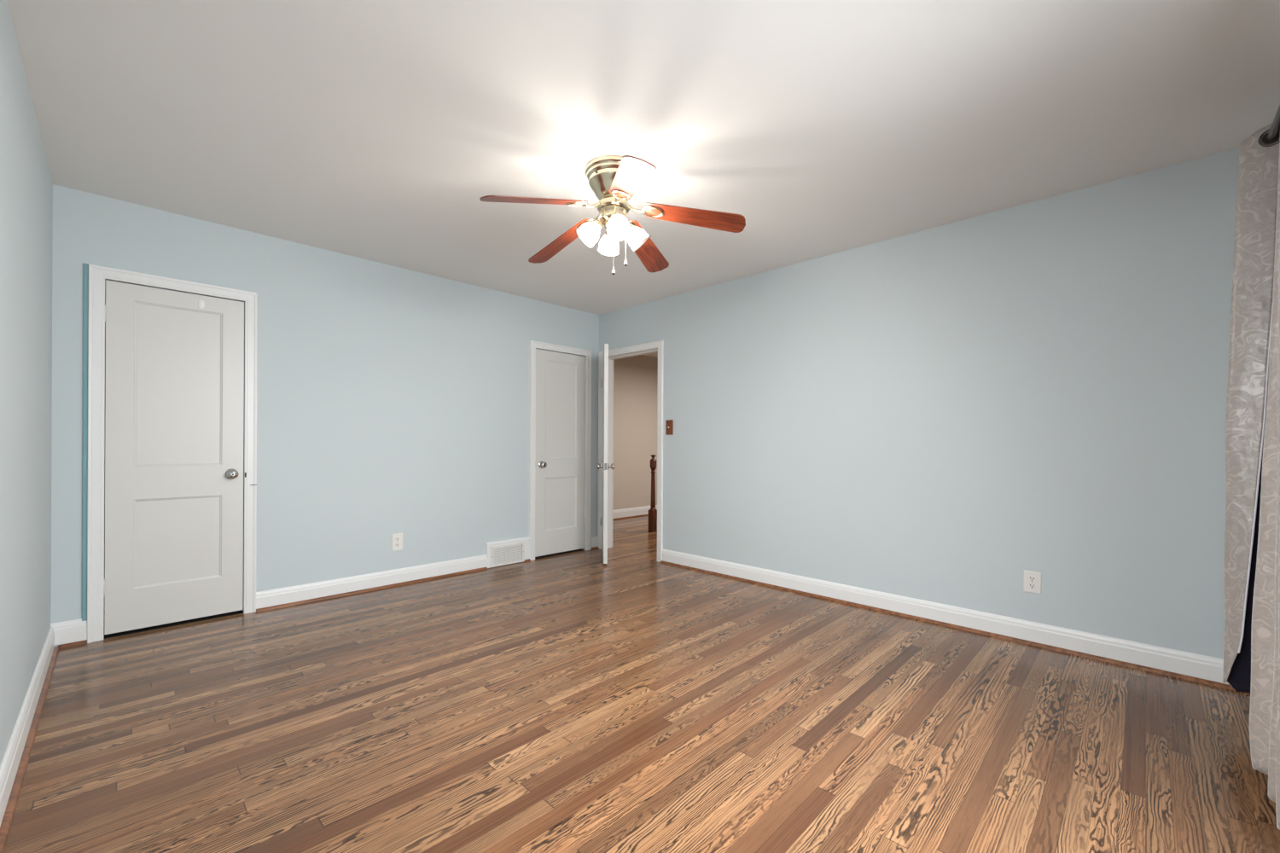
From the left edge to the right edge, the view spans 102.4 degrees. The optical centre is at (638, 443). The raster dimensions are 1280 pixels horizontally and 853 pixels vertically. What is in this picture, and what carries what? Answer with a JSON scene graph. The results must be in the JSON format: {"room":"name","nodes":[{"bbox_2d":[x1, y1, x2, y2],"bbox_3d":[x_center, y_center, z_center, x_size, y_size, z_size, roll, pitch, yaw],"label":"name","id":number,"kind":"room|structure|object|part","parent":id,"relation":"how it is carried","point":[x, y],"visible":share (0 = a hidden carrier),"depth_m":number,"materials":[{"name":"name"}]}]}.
{"room":"empty bedroom","nodes":[
{"label":"empty bedroom","id":0,"kind":"room"},
{"bbox_2d":[0,0,52,766],"bbox_3d":[-1.534,-0.136,1.078,4.980,2.440,0.140,0,0,45],"label":"wall","id":1,"kind":"structure","parent":0,"point":[26,182],"depth_m":1.84,"materials":[{"name":"blue paint"}]},
{"bbox_2d":[0,626,55,826],"bbox_3d":[-1.467,1.020,1.116,4.530,0.116,0.016,0,0,45],"label":"baseboard","id":2,"kind":"structure","parent":1,"relation":"attached to","point":[10,763],"depth_m":1.81,"materials":[{"name":"white paint"}]},
{"bbox_2d":[0,646,59,852],"bbox_3d":[-1.458,1.076,1.129,4.455,0.017,0.017,0,0,45],"label":"trim","id":3,"kind":"structure","parent":1,"relation":"attached to","point":[12,803],"depth_m":1.74,"materials":[{"name":"brown wood"}]},
{"bbox_2d":[50,184,599,647],"bbox_3d":[-2.055,-0.138,4.276,0.750,2.440,3.885,0,0,45],"label":"wall","id":4,"kind":"structure","parent":0,"point":[391,399],"depth_m":3.70,"materials":[{"name":"blue paint"}]},
{"bbox_2d":[59,640,86,649],"bbox_3d":[-3.012,1.069,2.741,0.017,0.017,0.094,0,0,45],"label":"trim","id":5,"kind":"structure","parent":4,"relation":"attached to","point":[82,642],"depth_m":2.74,"materials":[{"name":"brown wood"}]},
{"bbox_2d":[81,263,88,621],"bbox_3d":[-2.992,-0.009,2.782,0.012,1.928,0.016,0,0,45],"label":"trim strip","id":6,"kind":"object","parent":4,"relation":"attached to","point":[85,265],"visible":1,"depth_m":2.78,"materials":[{"name":"white wood"}]},
{"bbox_2d":[87,263,257,643],"bbox_3d":[-2.722,0.053,3.050,0.021,2.050,0.743,0,0,45],"label":"door frame","id":7,"kind":"structure","parent":4,"relation":"attached to","point":[97,275],"depth_m":2.83,"materials":[{"name":"white paint"}]},
{"bbox_2d":[103,279,256,634],"bbox_3d":[-2.705,0.077,3.066,0.098,1.960,0.698,0,0,45],"label":"door","id":8,"kind":"structure","parent":4,"relation":"in","point":[175,360],"depth_m":3.04,"materials":[{"name":"white paint"}]},
{"bbox_3d":[-2.658,-0.848,3.126,0.004,0.054,0.032,0,0,45],"label":"hook plate","id":9,"kind":"part","parent":8,"relation":"part of","materials":[{"name":"white paint"}]},
{"bbox_3d":[-2.537,0.189,3.213,0.062,0.066,0.066,0,0,45],"label":"knob","id":10,"kind":"part","parent":8,"relation":"part of","materials":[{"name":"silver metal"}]},
{"bbox_2d":[50,536,597,645],"bbox_3d":[-1.750,0.970,4.040,0.022,0.218,3.785,0,0,45],"label":"baseboard","id":11,"kind":"structure","parent":4,"relation":"attached to","point":[74,631],"depth_m":3.72,"materials":[{"name":"white paint"}]},
{"bbox_2d":[256,567,487,612],"bbox_3d":[-1.887,1.074,3.882,0.017,0.017,1.622,0,0,45],"label":"trim","id":12,"kind":"structure","parent":4,"relation":"attached to","point":[482,568],"depth_m":3.75,"materials":[{"name":"brown wood"}]},
{"bbox_2d":[391,533,402,551],"bbox_3d":[-1.851,0.753,3.946,0.009,0.132,0.080,0,0,45],"label":"wall outlet","id":13,"kind":"object","parent":4,"relation":"attached to","point":[397,539],"visible":1,"depth_m":3.94,"materials":[{"name":"white plastic"}]},
{"bbox_2d":[490,541,524,567],"bbox_3d":[-1.176,0.990,4.620,0.024,0.184,0.340,0,0,45],"label":"air vent","id":14,"kind":"object","parent":4,"relation":"in","point":[503,555],"visible":1,"depth_m":4.61,"materials":[{"name":"white metal"}]},
{"bbox_2d":[529,340,591,560],"bbox_3d":[-0.755,0.063,5.046,0.021,2.050,0.733,0,0,45],"label":"door frame","id":15,"kind":"structure","parent":4,"relation":"attached to","point":[533,345],"depth_m":4.90,"materials":[{"name":"white paint"}]},
{"bbox_2d":[535,349,586,557],"bbox_3d":[-0.752,0.086,5.048,0.098,1.960,0.633,0,0,45],"label":"door","id":16,"kind":"structure","parent":4,"relation":"in","point":[560,520],"depth_m":5.05,"materials":[{"name":"white paint"}]},
{"bbox_3d":[-0.906,0.197,4.868,0.062,0.066,0.066,0,0,45],"label":"knob","id":17,"kind":"part","parent":16,"relation":"part of","materials":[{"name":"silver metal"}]},
{"bbox_2d":[612,354,657,510],"bbox_3d":[1.477,-0.122,6.541,4.100,2.440,4.300,0,0,45],"label":"wall","id":18,"kind":"structure","parent":0,"point":[636,377],"depth_m":7.71,"materials":[{"name":"beige paint"}]},
{"bbox_2d":[612,514,648,520],"bbox_3d":[0.125,1.083,7.861,0.017,0.017,4.030,0,0,45],"label":"trim","id":19,"kind":"structure","parent":18,"relation":"attached to","point":[642,514],"depth_m":7.60,"materials":[{"name":"brown wood"}]},
{"bbox_2d":[612,505,657,518],"bbox_3d":[0.113,1.020,7.873,0.016,0.130,4.030,0,0,45],"label":"baseboard","id":20,"kind":"structure","parent":18,"relation":"attached to","point":[640,510],"depth_m":7.63,"materials":[{"name":"white paint"}]},
{"bbox_2d":[3,515,1279,852],"bbox_3d":[0.833,1.153,4.362,6.250,0.124,8.300,0,0,45],"label":"floor","id":21,"kind":"structure","parent":0,"point":[574,702],"depth_m":1.94,"materials":[{"name":"brown wood"}]},
{"bbox_2d":[648,454,657,532],"bbox_3d":[0.177,0.613,6.417,0.086,0.958,0.086,0,0,45],"label":"newel post","id":22,"kind":"object","parent":21,"relation":"on","point":[652,512],"visible":0.98,"depth_m":6.39,"materials":[{"name":"brown wood"}]},
{"bbox_3d":[0.175,0.957,6.417,0.086,0.270,0.086,0,0,45],"label":"post","id":23,"kind":"part","parent":22,"relation":"part of","materials":[{"name":"brown wood"}]},
{"bbox_2d":[6,0,1279,357],"bbox_3d":[0.845,-1.405,4.362,6.250,0.120,8.300,0,0,45],"label":"ceiling","id":24,"kind":"structure","parent":0,"point":[377,130],"depth_m":2.09,"materials":[{"name":"paint"}]},
{"bbox_2d":[479,155,745,274],"bbox_3d":[-0.161,-1.084,2.568,1.195,0.530,1.232,0,0,45],"label":"ceiling fan","id":25,"kind":"object","parent":24,"relation":"hanging from","point":[614,180],"visible":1,"depth_m":2.48,"materials":[{"name":"brown wood"}]},
{"bbox_3d":[-0.471,-1.106,2.341,0.498,0.006,0.136,-12,19,-30],"label":"blade","id":26,"kind":"part","parent":25,"relation":"part of","materials":[{"name":"brown wood"}]},
{"bbox_3d":[-0.423,-1.098,2.808,0.498,0.006,0.136,-17,2,41],"label":"blade","id":27,"kind":"part","parent":25,"relation":"part of","materials":[{"name":"brown wood"}]},
{"bbox_3d":[-0.253,-1.028,2.517,0.116,0.127,0.122,0,0,45],"label":"lamp shade","id":28,"kind":"part","parent":25,"relation":"part of","materials":[{"name":"white glass"}]},
{"bbox_3d":[-0.238,-1.038,2.518,0.053,0.064,0.060,0,0,45],"label":"bulb","id":29,"kind":"part","parent":25,"relation":"part of","materials":[{"name":"white glass"}]},
{"bbox_2d":[593,219,604,228],"bbox_3d":[-0.199,-1.073,2.528,0.053,0.050,0.064,0,0,45],"label":"socket","id":30,"kind":"object","parent":25,"relation":"attached to","point":[596,224],"depth_m":2.50,"materials":[{"name":"gold metal"}]},
{"bbox_3d":[-0.152,-1.027,2.670,0.122,0.127,0.116,0,0,45],"label":"lamp shade","id":31,"kind":"part","parent":25,"relation":"part of","materials":[{"name":"white glass"}]},
{"bbox_3d":[-0.151,-1.037,2.655,0.060,0.064,0.053,0,0,45],"label":"bulb","id":32,"kind":"part","parent":25,"relation":"part of","materials":[{"name":"white glass"}]},
{"bbox_3d":[-0.125,-1.177,2.543,0.160,0.048,0.160,0,0,45],"label":"motor","id":33,"kind":"part","parent":25,"relation":"part of","materials":[{"name":"gold metal"}]},
{"bbox_3d":[-0.101,-1.037,2.431,0.060,0.064,0.053,0,0,45],"label":"bulb","id":34,"kind":"part","parent":25,"relation":"part of","materials":[{"name":"white glass"}]},
{"bbox_3d":[-0.100,-1.027,2.416,0.122,0.127,0.116,0,0,45],"label":"lamp shade","id":35,"kind":"part","parent":25,"relation":"part of","materials":[{"name":"white glass"}]},
{"bbox_3d":[-0.040,-1.104,2.152,0.136,0.006,0.498,13,8,-14],"label":"blade","id":36,"kind":"part","parent":25,"relation":"part of","materials":[{"name":"brown wood"}]},
{"bbox_3d":[-0.014,-1.036,2.568,0.053,0.064,0.060,0,0,45],"label":"bulb","id":37,"kind":"part","parent":25,"relation":"part of","materials":[{"name":"white glass"}]},
{"bbox_3d":[0.001,-1.026,2.569,0.116,0.127,0.122,0,0,45],"label":"lamp shade","id":38,"kind":"part","parent":25,"relation":"part of","materials":[{"name":"white glass"}]},
{"bbox_3d":[0.035,-1.104,2.909,0.136,0.006,0.498,-13,-16,21],"label":"blade","id":39,"kind":"part","parent":25,"relation":"part of","materials":[{"name":"brown wood"}]},
{"bbox_3d":[0.273,-1.103,2.503,0.498,0.006,0.136,11,-12,6],"label":"blade","id":40,"kind":"part","parent":25,"relation":"part of","materials":[{"name":"brown wood"}]},
{"bbox_2d":[599,147,1239,659],"bbox_3d":[1.217,-0.123,3.870,4.980,2.440,0.130,0,0,45],"label":"wall","id":41,"kind":"structure","parent":0,"point":[947,414],"depth_m":2.97,"materials":[{"name":"blue paint"}]},
{"bbox_2d":[596,343,614,564],"bbox_3d":[-0.328,0.090,4.959,0.161,1.964,0.750,0,0,-5],"label":"door","id":42,"kind":"structure","parent":41,"relation":"in","point":[605,466],"depth_m":4.59,"materials":[{"name":"white paint"}]},
{"bbox_3d":[-0.349,0.204,4.651,0.062,0.066,0.066,0,0,-5],"label":"knob","id":43,"kind":"part","parent":42,"relation":"part of","materials":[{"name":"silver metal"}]},
{"bbox_3d":[-0.294,0.202,4.590,0.025,0.060,0.008,0,0,-5],"label":"latch plate","id":44,"kind":"part","parent":42,"relation":"part of","materials":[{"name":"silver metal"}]},
{"bbox_3d":[-0.253,0.204,4.660,0.062,0.066,0.066,0,0,-5],"label":"knob","id":45,"kind":"part","parent":42,"relation":"part of","materials":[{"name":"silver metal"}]},
{"bbox_2d":[597,340,663,562],"bbox_3d":[-0.049,0.066,5.117,0.894,2.050,0.172,0,0,45],"label":"door frame","id":46,"kind":"structure","parent":41,"relation":"attached to","point":[655,346],"depth_m":5.23,"materials":[{"name":"white paint"}]},
{"bbox_2d":[665,419,673,435],"bbox_3d":[0.274,-0.150,4.692,0.082,0.134,0.024,0,0,45],"label":"light switch","id":47,"kind":"object","parent":41,"relation":"attached to","point":[669,424],"visible":1,"depth_m":4.69,"materials":[{"name":"brown wood"}]},
{"bbox_2d":[661,548,1229,685],"bbox_3d":[1.503,1.034,3.481,3.619,0.116,0.016,0,0,45],"label":"baseboard","id":48,"kind":"structure","parent":41,"relation":"attached to","point":[1172,660],"depth_m":2.97,"materials":[{"name":"white paint"}]},
{"bbox_2d":[660,560,1250,694],"bbox_3d":[1.484,1.090,3.476,3.599,0.017,0.017,0,0,45],"label":"trim","id":49,"kind":"structure","parent":41,"relation":"attached to","point":[986,633],"depth_m":2.93,"materials":[{"name":"brown wood"}]},
{"bbox_2d":[1023,570,1041,594],"bbox_3d":[2.166,0.762,2.833,0.078,0.118,0.009,0,0,45],"label":"wall outlet","id":50,"kind":"object","parent":41,"relation":"attached to","point":[1032,580],"visible":1,"depth_m":2.83,"materials":[{"name":"white plastic"}]},
{"bbox_2d":[1028,576,1035,581],"bbox_3d":[2.164,0.742,2.831,0.035,0.029,0.003,0,0,45],"label":"socket","id":51,"kind":"object","parent":50,"relation":"attached to","point":[1031,578],"depth_m":2.83,"materials":[{"name":"white plastic"}]},
{"bbox_2d":[1028,582,1035,588],"bbox_3d":[2.164,0.782,2.831,0.035,0.029,0.003,0,0,45],"label":"socket","id":52,"kind":"object","parent":50,"relation":"attached to","point":[1031,585],"depth_m":2.83,"materials":[{"name":"white plastic"}]},
{"bbox_3d":[1.521,-0.121,0.816,0.140,2.440,4.055,0,0,45],"label":"wall","id":53,"kind":"structure","parent":0,"visible":0},
{"bbox_2d":[1266,104,1279,140],"bbox_3d":[1.521,-1.138,1.006,0.133,0.074,2.910,0,0,45],"label":"curtain rod","id":54,"kind":"object","parent":53,"relation":"attached to","point":[1275,128],"visible":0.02,"depth_m":1.85,"materials":[{"name":"black metal"}]},
{"bbox_2d":[1222,123,1279,830],"bbox_3d":[2.037,-0.082,1.613,0.178,2.238,1.153,0,0,43],"label":"curtain","id":55,"kind":"object","parent":54,"relation":"hanging from","point":[1252,530],"visible":1,"depth_m":1.95,"materials":[{"name":"beige fabric"}]}
]}

